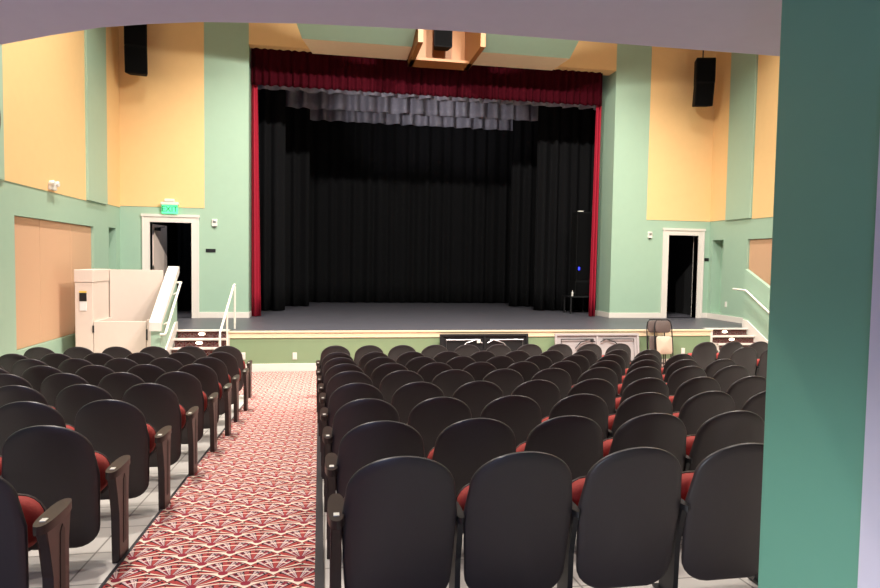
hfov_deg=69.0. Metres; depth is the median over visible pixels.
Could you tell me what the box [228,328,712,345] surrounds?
trim
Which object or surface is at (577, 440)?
seat
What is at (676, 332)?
trim
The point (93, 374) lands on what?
seat
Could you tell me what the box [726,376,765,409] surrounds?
seat
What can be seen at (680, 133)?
wall panel
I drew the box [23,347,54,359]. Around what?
seat
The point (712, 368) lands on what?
seat
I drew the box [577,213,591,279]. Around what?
grille
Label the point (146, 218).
door frame
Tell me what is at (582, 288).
grille
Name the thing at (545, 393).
seat
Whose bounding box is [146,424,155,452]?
seat cushion
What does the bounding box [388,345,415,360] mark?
seat
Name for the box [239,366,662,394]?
carpet
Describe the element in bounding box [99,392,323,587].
carpet
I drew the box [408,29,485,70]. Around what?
box
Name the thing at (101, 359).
seat
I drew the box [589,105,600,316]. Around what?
curtain
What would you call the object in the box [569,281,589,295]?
speaker
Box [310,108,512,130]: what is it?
curtain
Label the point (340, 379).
seat
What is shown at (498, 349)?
seat
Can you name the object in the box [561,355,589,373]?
seat
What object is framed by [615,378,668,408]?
seat
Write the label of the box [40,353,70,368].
seat
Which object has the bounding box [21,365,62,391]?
seat
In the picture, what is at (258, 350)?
wall
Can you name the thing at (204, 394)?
seat cushion
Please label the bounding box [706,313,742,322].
baseboard
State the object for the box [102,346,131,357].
seat
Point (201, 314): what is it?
baseboard
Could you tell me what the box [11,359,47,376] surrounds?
seat
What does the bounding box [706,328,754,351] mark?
stair
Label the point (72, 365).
seat
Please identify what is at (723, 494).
seat
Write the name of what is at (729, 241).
wall
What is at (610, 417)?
seat cushion
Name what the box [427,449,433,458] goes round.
seat cushion
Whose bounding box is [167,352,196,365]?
seat
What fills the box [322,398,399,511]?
seat
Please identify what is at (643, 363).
seat
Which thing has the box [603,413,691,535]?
seat
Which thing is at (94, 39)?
trim
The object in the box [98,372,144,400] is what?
seat
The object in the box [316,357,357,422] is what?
seat
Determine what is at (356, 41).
reflector
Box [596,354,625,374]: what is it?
seat
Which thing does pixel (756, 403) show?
seat
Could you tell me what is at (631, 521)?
seat
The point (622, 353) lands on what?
seat
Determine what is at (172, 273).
trim
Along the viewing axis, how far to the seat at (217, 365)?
7.83 m
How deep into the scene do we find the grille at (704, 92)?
17.63 m
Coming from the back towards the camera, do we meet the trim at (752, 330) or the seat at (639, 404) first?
the trim at (752, 330)
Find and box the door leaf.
[152,224,166,279]
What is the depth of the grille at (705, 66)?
17.54 m
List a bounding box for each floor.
[28,395,757,587]
[177,301,742,330]
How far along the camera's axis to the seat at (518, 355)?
8.99 m
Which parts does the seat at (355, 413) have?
panel, armrest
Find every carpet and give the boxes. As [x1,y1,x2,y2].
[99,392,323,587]
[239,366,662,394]
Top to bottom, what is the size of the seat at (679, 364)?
0.850 m
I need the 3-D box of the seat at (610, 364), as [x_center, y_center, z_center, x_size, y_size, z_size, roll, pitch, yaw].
[1.950,1.193,7.720,0.524,0.850,0.369,0,3,-10]
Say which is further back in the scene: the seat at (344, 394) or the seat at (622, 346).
the seat at (622, 346)
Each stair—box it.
[170,329,229,355]
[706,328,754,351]
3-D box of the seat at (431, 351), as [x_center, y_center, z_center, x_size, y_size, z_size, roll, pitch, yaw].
[-0.082,1.213,10.289,0.536,0.850,0.369,0,3,-10]
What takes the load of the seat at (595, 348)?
on the floor at (90, 564)
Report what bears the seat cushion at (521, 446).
on the seat at (577, 440)
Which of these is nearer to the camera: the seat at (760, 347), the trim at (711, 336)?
the seat at (760, 347)
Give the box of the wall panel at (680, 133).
[647,46,715,221]
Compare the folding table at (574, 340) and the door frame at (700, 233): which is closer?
the folding table at (574, 340)
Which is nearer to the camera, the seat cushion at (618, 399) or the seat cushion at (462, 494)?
the seat cushion at (462, 494)
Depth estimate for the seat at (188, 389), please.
6.24 m
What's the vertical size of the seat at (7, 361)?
0.850 m
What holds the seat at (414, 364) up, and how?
on the floor at (90, 564)
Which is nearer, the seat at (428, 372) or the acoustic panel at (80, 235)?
the seat at (428, 372)
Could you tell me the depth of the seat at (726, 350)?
11.28 m
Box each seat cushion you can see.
[18,496,43,547]
[95,452,109,490]
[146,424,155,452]
[179,405,185,428]
[203,392,206,410]
[218,382,221,397]
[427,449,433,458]
[457,486,468,510]
[516,443,525,451]
[572,478,584,505]
[603,439,612,456]
[608,415,614,429]
[615,397,620,408]
[681,473,693,500]
[686,436,694,455]
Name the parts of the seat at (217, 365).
panel, armrest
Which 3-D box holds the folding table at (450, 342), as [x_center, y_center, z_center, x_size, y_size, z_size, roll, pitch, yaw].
[0.991,1.286,14.192,2.020,0.797,0.177,0,3,-10]
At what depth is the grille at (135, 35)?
15.03 m
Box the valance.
[251,48,602,105]
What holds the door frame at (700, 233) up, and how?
in the wall at (629, 263)
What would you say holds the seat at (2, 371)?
on the floor at (90, 564)
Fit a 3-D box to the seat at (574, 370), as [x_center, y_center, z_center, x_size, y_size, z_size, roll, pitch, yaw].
[1.450,1.189,7.631,0.524,0.850,0.369,0,3,-10]
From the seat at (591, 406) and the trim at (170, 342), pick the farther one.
the trim at (170, 342)
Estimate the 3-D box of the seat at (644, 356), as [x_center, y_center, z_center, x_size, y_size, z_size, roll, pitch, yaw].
[2.730,1.207,8.642,0.517,0.850,0.369,0,3,-10]
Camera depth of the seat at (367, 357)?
8.63 m
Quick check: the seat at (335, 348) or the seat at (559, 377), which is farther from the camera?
the seat at (335, 348)
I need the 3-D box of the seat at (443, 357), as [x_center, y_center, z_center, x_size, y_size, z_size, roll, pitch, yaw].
[0.099,1.199,8.998,0.516,0.850,0.369,0,3,-10]
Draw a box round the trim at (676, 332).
[228,329,712,337]
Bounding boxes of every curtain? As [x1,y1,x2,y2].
[177,89,285,310]
[252,84,260,315]
[258,85,595,109]
[285,107,309,305]
[286,90,537,120]
[309,120,512,302]
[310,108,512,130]
[509,119,537,305]
[533,106,599,309]
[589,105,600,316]
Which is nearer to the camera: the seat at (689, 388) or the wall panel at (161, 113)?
the seat at (689, 388)
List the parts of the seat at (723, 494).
support leg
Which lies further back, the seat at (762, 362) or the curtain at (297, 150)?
the curtain at (297, 150)
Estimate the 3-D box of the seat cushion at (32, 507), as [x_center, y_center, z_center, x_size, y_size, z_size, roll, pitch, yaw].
[-2.075,1.054,2.891,0.499,0.250,0.101,0,3,-10]
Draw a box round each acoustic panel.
[14,216,40,349]
[39,219,71,342]
[71,224,90,333]
[749,239,771,284]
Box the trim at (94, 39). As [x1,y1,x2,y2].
[84,27,107,204]
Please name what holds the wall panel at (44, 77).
attached to the wall at (19, 200)
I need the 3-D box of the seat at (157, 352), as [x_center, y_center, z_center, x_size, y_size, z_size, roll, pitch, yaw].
[-4.304,1.186,9.660,0.535,0.850,0.369,0,3,-10]
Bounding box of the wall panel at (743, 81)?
[725,53,757,220]
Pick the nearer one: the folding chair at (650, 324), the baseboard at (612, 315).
the folding chair at (650, 324)
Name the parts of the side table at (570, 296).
leg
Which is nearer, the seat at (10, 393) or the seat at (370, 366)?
the seat at (10, 393)
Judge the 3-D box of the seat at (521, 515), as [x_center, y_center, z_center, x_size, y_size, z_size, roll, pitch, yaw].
[0.383,1.133,3.116,0.584,0.850,0.369,0,3,-10]
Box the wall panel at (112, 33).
[106,26,119,206]
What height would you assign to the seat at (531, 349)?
0.850 m
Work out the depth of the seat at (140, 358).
8.34 m
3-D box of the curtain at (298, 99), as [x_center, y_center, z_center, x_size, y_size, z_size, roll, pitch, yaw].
[-0.542,-6.761,20.402,13.008,2.111,0.450,0,3,-10]
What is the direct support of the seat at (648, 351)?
on the floor at (90, 564)
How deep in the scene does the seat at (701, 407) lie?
4.98 m
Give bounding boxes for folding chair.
[646,319,665,366]
[654,319,673,363]
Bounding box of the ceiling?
[0,0,781,55]
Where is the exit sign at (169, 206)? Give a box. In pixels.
[160,199,178,213]
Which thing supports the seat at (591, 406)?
on the floor at (90, 564)
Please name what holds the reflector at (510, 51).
hanging from the ceiling
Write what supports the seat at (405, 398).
on the floor at (90, 564)
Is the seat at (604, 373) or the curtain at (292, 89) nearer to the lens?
the seat at (604, 373)
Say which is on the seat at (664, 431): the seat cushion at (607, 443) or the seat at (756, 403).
the seat cushion at (607, 443)
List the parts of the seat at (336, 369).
panel, armrest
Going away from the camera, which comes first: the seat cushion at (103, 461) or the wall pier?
the wall pier
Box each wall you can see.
[0,180,119,356]
[120,22,709,317]
[153,204,693,314]
[160,283,176,348]
[177,332,709,363]
[707,69,772,317]
[743,269,769,339]
[857,137,879,587]
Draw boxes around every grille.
[125,24,145,45]
[125,46,145,72]
[435,30,451,45]
[576,282,589,294]
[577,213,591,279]
[696,84,713,104]
[697,58,714,81]
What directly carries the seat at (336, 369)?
on the floor at (90, 564)
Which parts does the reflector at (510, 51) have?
panel, panel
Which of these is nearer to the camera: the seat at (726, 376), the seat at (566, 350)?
the seat at (726, 376)
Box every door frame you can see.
[141,213,199,317]
[660,228,705,317]
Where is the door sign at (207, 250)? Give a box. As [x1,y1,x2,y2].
[206,249,215,251]
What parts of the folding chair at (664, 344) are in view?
frame, backrest, seat, frame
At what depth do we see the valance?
17.25 m
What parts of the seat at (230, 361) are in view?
panel, armrest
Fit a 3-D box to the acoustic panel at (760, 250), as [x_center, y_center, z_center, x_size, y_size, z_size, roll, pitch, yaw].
[8.625,-0.168,15.435,0.248,2.380,3.360,0,3,-10]
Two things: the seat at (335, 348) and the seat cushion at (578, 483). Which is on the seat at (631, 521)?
the seat cushion at (578, 483)
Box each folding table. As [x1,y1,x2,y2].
[440,334,528,351]
[554,333,639,360]
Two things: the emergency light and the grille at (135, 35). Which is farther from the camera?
the grille at (135, 35)
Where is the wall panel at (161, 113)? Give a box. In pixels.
[118,22,203,207]
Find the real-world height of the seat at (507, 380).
0.850 m
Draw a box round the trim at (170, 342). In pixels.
[165,322,177,353]
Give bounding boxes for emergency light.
[48,180,59,190]
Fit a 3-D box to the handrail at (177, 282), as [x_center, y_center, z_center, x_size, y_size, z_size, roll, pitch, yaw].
[-5.402,0.264,12.876,0.130,0.986,1.467,0,3,-10]
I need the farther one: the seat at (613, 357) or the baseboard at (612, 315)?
the baseboard at (612, 315)
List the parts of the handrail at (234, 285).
post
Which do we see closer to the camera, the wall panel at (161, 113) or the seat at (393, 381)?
the seat at (393, 381)
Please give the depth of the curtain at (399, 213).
23.33 m
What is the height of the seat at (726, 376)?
0.850 m
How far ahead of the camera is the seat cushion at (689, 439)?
4.25 m
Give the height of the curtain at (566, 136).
8.180 m
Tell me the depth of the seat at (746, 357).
9.95 m
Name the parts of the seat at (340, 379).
panel, armrest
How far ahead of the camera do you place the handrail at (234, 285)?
13.29 m
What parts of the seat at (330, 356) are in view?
armrest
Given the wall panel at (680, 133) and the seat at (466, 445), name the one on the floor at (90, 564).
the seat at (466, 445)
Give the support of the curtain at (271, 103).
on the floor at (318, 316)
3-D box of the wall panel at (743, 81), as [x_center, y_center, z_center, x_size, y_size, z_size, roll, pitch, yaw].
[8.141,-5.520,17.192,0.060,7.000,1.060,0,3,-10]
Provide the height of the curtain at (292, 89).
2.210 m
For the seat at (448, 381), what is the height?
0.850 m
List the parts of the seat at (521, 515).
support leg, armrest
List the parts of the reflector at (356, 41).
panel, panel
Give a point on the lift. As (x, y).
(113, 307)
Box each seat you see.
[0,354,28,373]
[0,368,9,373]
[0,374,32,388]
[0,385,54,408]
[0,401,74,455]
[0,425,129,562]
[0,455,1,475]
[0,477,71,587]
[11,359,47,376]
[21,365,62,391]
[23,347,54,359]
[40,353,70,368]
[40,373,88,406]
[55,384,112,426]
[58,358,92,373]
[63,347,92,358]
[74,399,171,509]
[75,365,114,385]
[84,353,113,365]
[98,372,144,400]
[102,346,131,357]
[104,358,137,371]
[122,383,198,475]
[126,352,155,364]
[127,364,165,382]
[140,346,169,358]
[149,357,182,372]
[155,371,217,451]
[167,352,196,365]
[177,346,206,358]
[178,364,231,435]
[192,357,239,421]
[207,352,248,410]
[212,346,251,397]
[316,345,349,391]
[316,352,353,375]
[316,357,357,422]
[318,363,363,435]
[319,371,372,451]
[320,383,383,478]
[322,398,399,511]
[325,420,424,558]
[327,456,464,587]
[354,345,382,364]
[358,352,388,371]
[364,357,396,378]
[371,363,407,388]
[379,370,423,403]
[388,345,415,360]
[391,382,443,423]
[396,351,423,365]
[405,356,435,372]
[407,397,471,457]
[417,362,451,382]
[421,345,447,358]
[426,418,515,495]
[432,369,474,396]
[433,351,459,363]
[446,356,475,369]
[452,380,502,417]
[454,344,479,356]
[456,451,579,587]
[463,362,496,380]
[470,351,494,361]
[480,395,541,446]
[482,368,523,395]
[486,344,510,355]
[486,356,514,368]
[505,350,530,362]
[506,361,539,381]
[511,379,559,418]
[516,415,602,479]
[517,344,541,355]
[525,355,552,370]
[531,368,571,399]
[540,350,564,363]
[541,393,612,439]
[547,344,571,356]
[549,361,581,384]
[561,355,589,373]
[567,378,616,414]
[572,367,620,396]
[572,447,688,587]
[573,350,597,366]
[576,343,601,358]
[588,360,621,383]
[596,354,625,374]
[602,343,631,361]
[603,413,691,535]
[604,349,629,367]
[608,392,672,435]
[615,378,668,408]
[618,366,662,395]
[622,360,660,382]
[625,354,660,374]
[630,349,661,366]
[661,354,693,373]
[662,359,698,381]
[665,366,706,394]
[669,377,720,411]
[673,391,734,434]
[681,443,763,584]
[686,410,764,470]
[687,342,718,369]
[704,359,735,377]
[712,365,749,392]
[716,341,742,358]
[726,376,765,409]
[730,347,758,375]
[735,391,765,421]
[748,341,767,358]
[757,349,767,377]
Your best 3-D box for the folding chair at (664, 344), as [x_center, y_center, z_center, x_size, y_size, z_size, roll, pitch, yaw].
[5.137,1.147,14.703,0.478,1.129,0.190,0,3,-10]
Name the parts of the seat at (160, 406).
panel, armrest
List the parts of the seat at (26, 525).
armrest, panel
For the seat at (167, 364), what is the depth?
7.65 m
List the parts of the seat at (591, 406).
armrest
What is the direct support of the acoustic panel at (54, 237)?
attached to the wall at (19, 200)
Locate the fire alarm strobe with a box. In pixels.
[212,219,216,226]
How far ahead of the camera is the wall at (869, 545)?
1.52 m
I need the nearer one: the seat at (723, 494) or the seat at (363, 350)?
the seat at (723, 494)
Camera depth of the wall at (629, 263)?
16.72 m
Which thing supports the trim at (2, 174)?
attached to the wall at (19, 200)
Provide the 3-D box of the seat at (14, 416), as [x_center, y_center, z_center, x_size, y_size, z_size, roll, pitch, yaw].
[-2.856,1.133,4.484,0.539,0.850,0.369,0,3,-10]
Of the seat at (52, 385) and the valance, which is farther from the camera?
the valance
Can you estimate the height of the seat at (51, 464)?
0.850 m
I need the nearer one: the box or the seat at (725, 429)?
the seat at (725, 429)
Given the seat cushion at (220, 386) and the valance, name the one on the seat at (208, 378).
the seat cushion at (220, 386)
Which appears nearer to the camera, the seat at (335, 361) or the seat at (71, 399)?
the seat at (71, 399)
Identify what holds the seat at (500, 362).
on the floor at (90, 564)
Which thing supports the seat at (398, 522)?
on the floor at (90, 564)
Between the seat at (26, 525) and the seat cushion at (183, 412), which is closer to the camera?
the seat at (26, 525)
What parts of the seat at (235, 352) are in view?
panel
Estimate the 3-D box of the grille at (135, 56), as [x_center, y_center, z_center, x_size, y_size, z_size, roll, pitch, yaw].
[-7.177,-5.526,15.105,0.440,0.556,0.099,0,3,-18]
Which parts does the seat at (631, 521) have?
support leg, armrest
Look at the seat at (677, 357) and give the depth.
8.54 m
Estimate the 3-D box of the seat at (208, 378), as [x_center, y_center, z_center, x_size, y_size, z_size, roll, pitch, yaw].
[-2.642,1.164,7.086,0.629,0.850,0.369,0,3,-10]
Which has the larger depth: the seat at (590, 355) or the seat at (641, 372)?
the seat at (590, 355)
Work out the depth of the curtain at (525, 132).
22.23 m
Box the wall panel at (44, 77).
[2,30,85,199]
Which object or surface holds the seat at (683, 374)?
on the floor at (90, 564)
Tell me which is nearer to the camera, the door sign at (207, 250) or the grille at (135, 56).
the grille at (135, 56)
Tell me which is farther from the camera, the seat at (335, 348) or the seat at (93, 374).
the seat at (335, 348)
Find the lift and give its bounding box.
[74,269,162,352]
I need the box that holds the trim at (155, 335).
[151,331,160,346]
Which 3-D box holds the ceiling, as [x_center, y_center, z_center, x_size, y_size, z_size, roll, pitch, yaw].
[2.796,-1.543,1.381,16.070,1.130,9.900,0,3,-10]
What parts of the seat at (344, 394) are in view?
panel, armrest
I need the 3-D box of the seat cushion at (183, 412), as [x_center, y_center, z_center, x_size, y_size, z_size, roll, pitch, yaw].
[-2.455,1.082,5.541,0.467,0.250,0.101,0,3,-10]
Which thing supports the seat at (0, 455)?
on the floor at (90, 564)
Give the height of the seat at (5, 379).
0.850 m
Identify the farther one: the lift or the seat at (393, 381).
the lift
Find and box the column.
[571,211,591,280]
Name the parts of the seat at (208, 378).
panel, armrest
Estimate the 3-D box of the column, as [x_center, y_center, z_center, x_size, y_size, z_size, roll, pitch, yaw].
[4.395,-1.476,19.771,0.540,2.150,0.440,0,3,-10]
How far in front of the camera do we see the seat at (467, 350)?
10.20 m
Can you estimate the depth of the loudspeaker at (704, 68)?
17.58 m
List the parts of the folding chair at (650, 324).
frame, seat, backrest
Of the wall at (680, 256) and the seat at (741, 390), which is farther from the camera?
the wall at (680, 256)
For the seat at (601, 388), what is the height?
0.850 m
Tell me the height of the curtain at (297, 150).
8.180 m
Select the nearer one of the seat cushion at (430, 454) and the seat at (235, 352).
the seat cushion at (430, 454)
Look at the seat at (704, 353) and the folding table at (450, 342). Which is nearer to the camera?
the seat at (704, 353)
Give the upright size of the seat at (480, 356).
0.850 m
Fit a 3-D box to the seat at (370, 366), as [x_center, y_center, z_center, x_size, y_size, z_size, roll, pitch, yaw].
[-0.723,1.184,8.028,0.517,0.850,0.369,0,3,-10]
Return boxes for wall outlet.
[293,352,296,359]
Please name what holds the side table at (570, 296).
on the floor at (318, 316)
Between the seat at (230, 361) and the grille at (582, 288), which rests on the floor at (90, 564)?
the seat at (230, 361)
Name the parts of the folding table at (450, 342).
leg, leg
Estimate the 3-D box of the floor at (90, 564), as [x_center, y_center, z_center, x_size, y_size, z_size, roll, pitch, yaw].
[2.001,1.692,5.733,16.670,1.350,18.400,0,3,-10]
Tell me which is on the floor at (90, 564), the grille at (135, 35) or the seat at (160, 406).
the seat at (160, 406)
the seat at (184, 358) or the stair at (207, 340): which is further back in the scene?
the stair at (207, 340)
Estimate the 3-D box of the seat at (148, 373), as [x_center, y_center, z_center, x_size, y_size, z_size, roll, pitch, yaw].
[-3.192,1.161,6.988,0.521,0.850,0.369,0,3,-10]
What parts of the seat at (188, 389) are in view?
armrest, panel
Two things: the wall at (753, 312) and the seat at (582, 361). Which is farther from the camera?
the wall at (753, 312)
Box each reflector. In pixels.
[297,23,415,59]
[473,33,578,69]
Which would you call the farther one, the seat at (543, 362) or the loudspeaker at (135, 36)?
the loudspeaker at (135, 36)
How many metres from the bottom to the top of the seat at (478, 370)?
0.850 m
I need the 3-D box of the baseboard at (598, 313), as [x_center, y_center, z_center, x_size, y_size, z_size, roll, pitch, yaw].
[4.747,0.584,18.735,0.022,0.150,0.975,0,3,-10]
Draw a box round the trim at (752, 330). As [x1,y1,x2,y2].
[742,319,767,343]
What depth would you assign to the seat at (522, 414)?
4.71 m
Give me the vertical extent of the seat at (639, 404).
0.850 m
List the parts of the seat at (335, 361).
panel, armrest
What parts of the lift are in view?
panel, gate post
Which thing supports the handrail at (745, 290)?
attached to the wall at (753, 312)
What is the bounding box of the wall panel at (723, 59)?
[710,51,731,221]
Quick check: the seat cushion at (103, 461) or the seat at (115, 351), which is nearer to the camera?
the seat cushion at (103, 461)
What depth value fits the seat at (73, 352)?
9.30 m
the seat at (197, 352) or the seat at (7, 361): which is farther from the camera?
the seat at (197, 352)
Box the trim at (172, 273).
[149,266,179,330]
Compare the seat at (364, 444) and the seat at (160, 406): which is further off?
the seat at (160, 406)
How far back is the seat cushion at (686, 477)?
3.32 m
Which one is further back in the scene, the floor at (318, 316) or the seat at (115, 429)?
the floor at (318, 316)
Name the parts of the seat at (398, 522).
armrest, panel, support leg, armrest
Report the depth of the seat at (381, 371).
7.09 m
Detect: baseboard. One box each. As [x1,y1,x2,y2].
[199,312,247,317]
[245,359,667,371]
[595,310,609,317]
[610,313,660,317]
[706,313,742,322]
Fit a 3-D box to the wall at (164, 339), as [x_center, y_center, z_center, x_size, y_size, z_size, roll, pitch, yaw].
[-5.559,0.689,12.926,0.170,2.200,1.390,0,3,-10]
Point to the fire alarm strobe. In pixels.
(214, 221)
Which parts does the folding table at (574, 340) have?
leg, leg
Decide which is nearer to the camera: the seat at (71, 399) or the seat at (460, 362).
the seat at (71, 399)
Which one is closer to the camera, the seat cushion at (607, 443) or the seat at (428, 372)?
the seat cushion at (607, 443)
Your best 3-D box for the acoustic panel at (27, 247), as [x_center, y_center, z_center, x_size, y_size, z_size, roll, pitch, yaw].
[-7.272,-0.200,11.060,0.248,2.240,1.042,0,3,-10]
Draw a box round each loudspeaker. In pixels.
[124,24,147,76]
[434,30,452,50]
[692,50,715,106]
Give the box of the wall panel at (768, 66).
[752,55,779,218]
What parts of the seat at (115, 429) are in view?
panel, armrest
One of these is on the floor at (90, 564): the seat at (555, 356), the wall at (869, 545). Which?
the seat at (555, 356)
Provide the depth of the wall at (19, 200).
11.47 m
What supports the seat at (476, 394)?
on the floor at (90, 564)
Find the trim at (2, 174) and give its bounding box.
[0,45,4,179]
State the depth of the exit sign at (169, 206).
15.96 m
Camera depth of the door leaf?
16.69 m
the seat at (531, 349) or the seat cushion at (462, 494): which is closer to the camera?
the seat cushion at (462, 494)
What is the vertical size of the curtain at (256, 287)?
6.490 m
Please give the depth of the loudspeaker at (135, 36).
15.07 m
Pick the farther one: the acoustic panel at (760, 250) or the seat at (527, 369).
the acoustic panel at (760, 250)
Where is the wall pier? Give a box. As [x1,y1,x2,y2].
[758,0,879,587]
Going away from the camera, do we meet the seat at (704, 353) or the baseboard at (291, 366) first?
the seat at (704, 353)
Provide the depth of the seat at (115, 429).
4.48 m
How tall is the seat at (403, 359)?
0.850 m
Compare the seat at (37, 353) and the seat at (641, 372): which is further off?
the seat at (37, 353)
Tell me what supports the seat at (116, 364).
on the floor at (90, 564)
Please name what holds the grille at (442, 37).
attached to the loudspeaker at (442, 39)
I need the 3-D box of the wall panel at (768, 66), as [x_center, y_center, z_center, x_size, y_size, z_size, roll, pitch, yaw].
[8.602,-5.380,14.729,0.012,7.020,3.920,0,3,-10]
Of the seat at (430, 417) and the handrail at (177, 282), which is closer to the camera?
the seat at (430, 417)
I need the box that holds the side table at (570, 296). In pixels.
[563,295,588,313]
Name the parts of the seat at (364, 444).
panel, armrest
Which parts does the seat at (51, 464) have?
armrest, panel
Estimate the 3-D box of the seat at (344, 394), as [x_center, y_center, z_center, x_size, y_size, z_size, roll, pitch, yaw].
[-0.734,1.155,5.533,0.600,0.850,0.369,0,3,-10]
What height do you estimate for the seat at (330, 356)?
0.850 m
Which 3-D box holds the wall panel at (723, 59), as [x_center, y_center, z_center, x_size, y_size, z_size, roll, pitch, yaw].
[8.001,-5.578,18.114,0.012,6.980,0.768,0,3,-10]
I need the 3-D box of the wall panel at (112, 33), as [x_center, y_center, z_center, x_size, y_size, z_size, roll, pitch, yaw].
[-7.782,-5.640,15.156,0.012,7.050,1.068,0,3,-10]
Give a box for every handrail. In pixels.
[160,281,181,335]
[219,284,235,346]
[732,288,768,312]

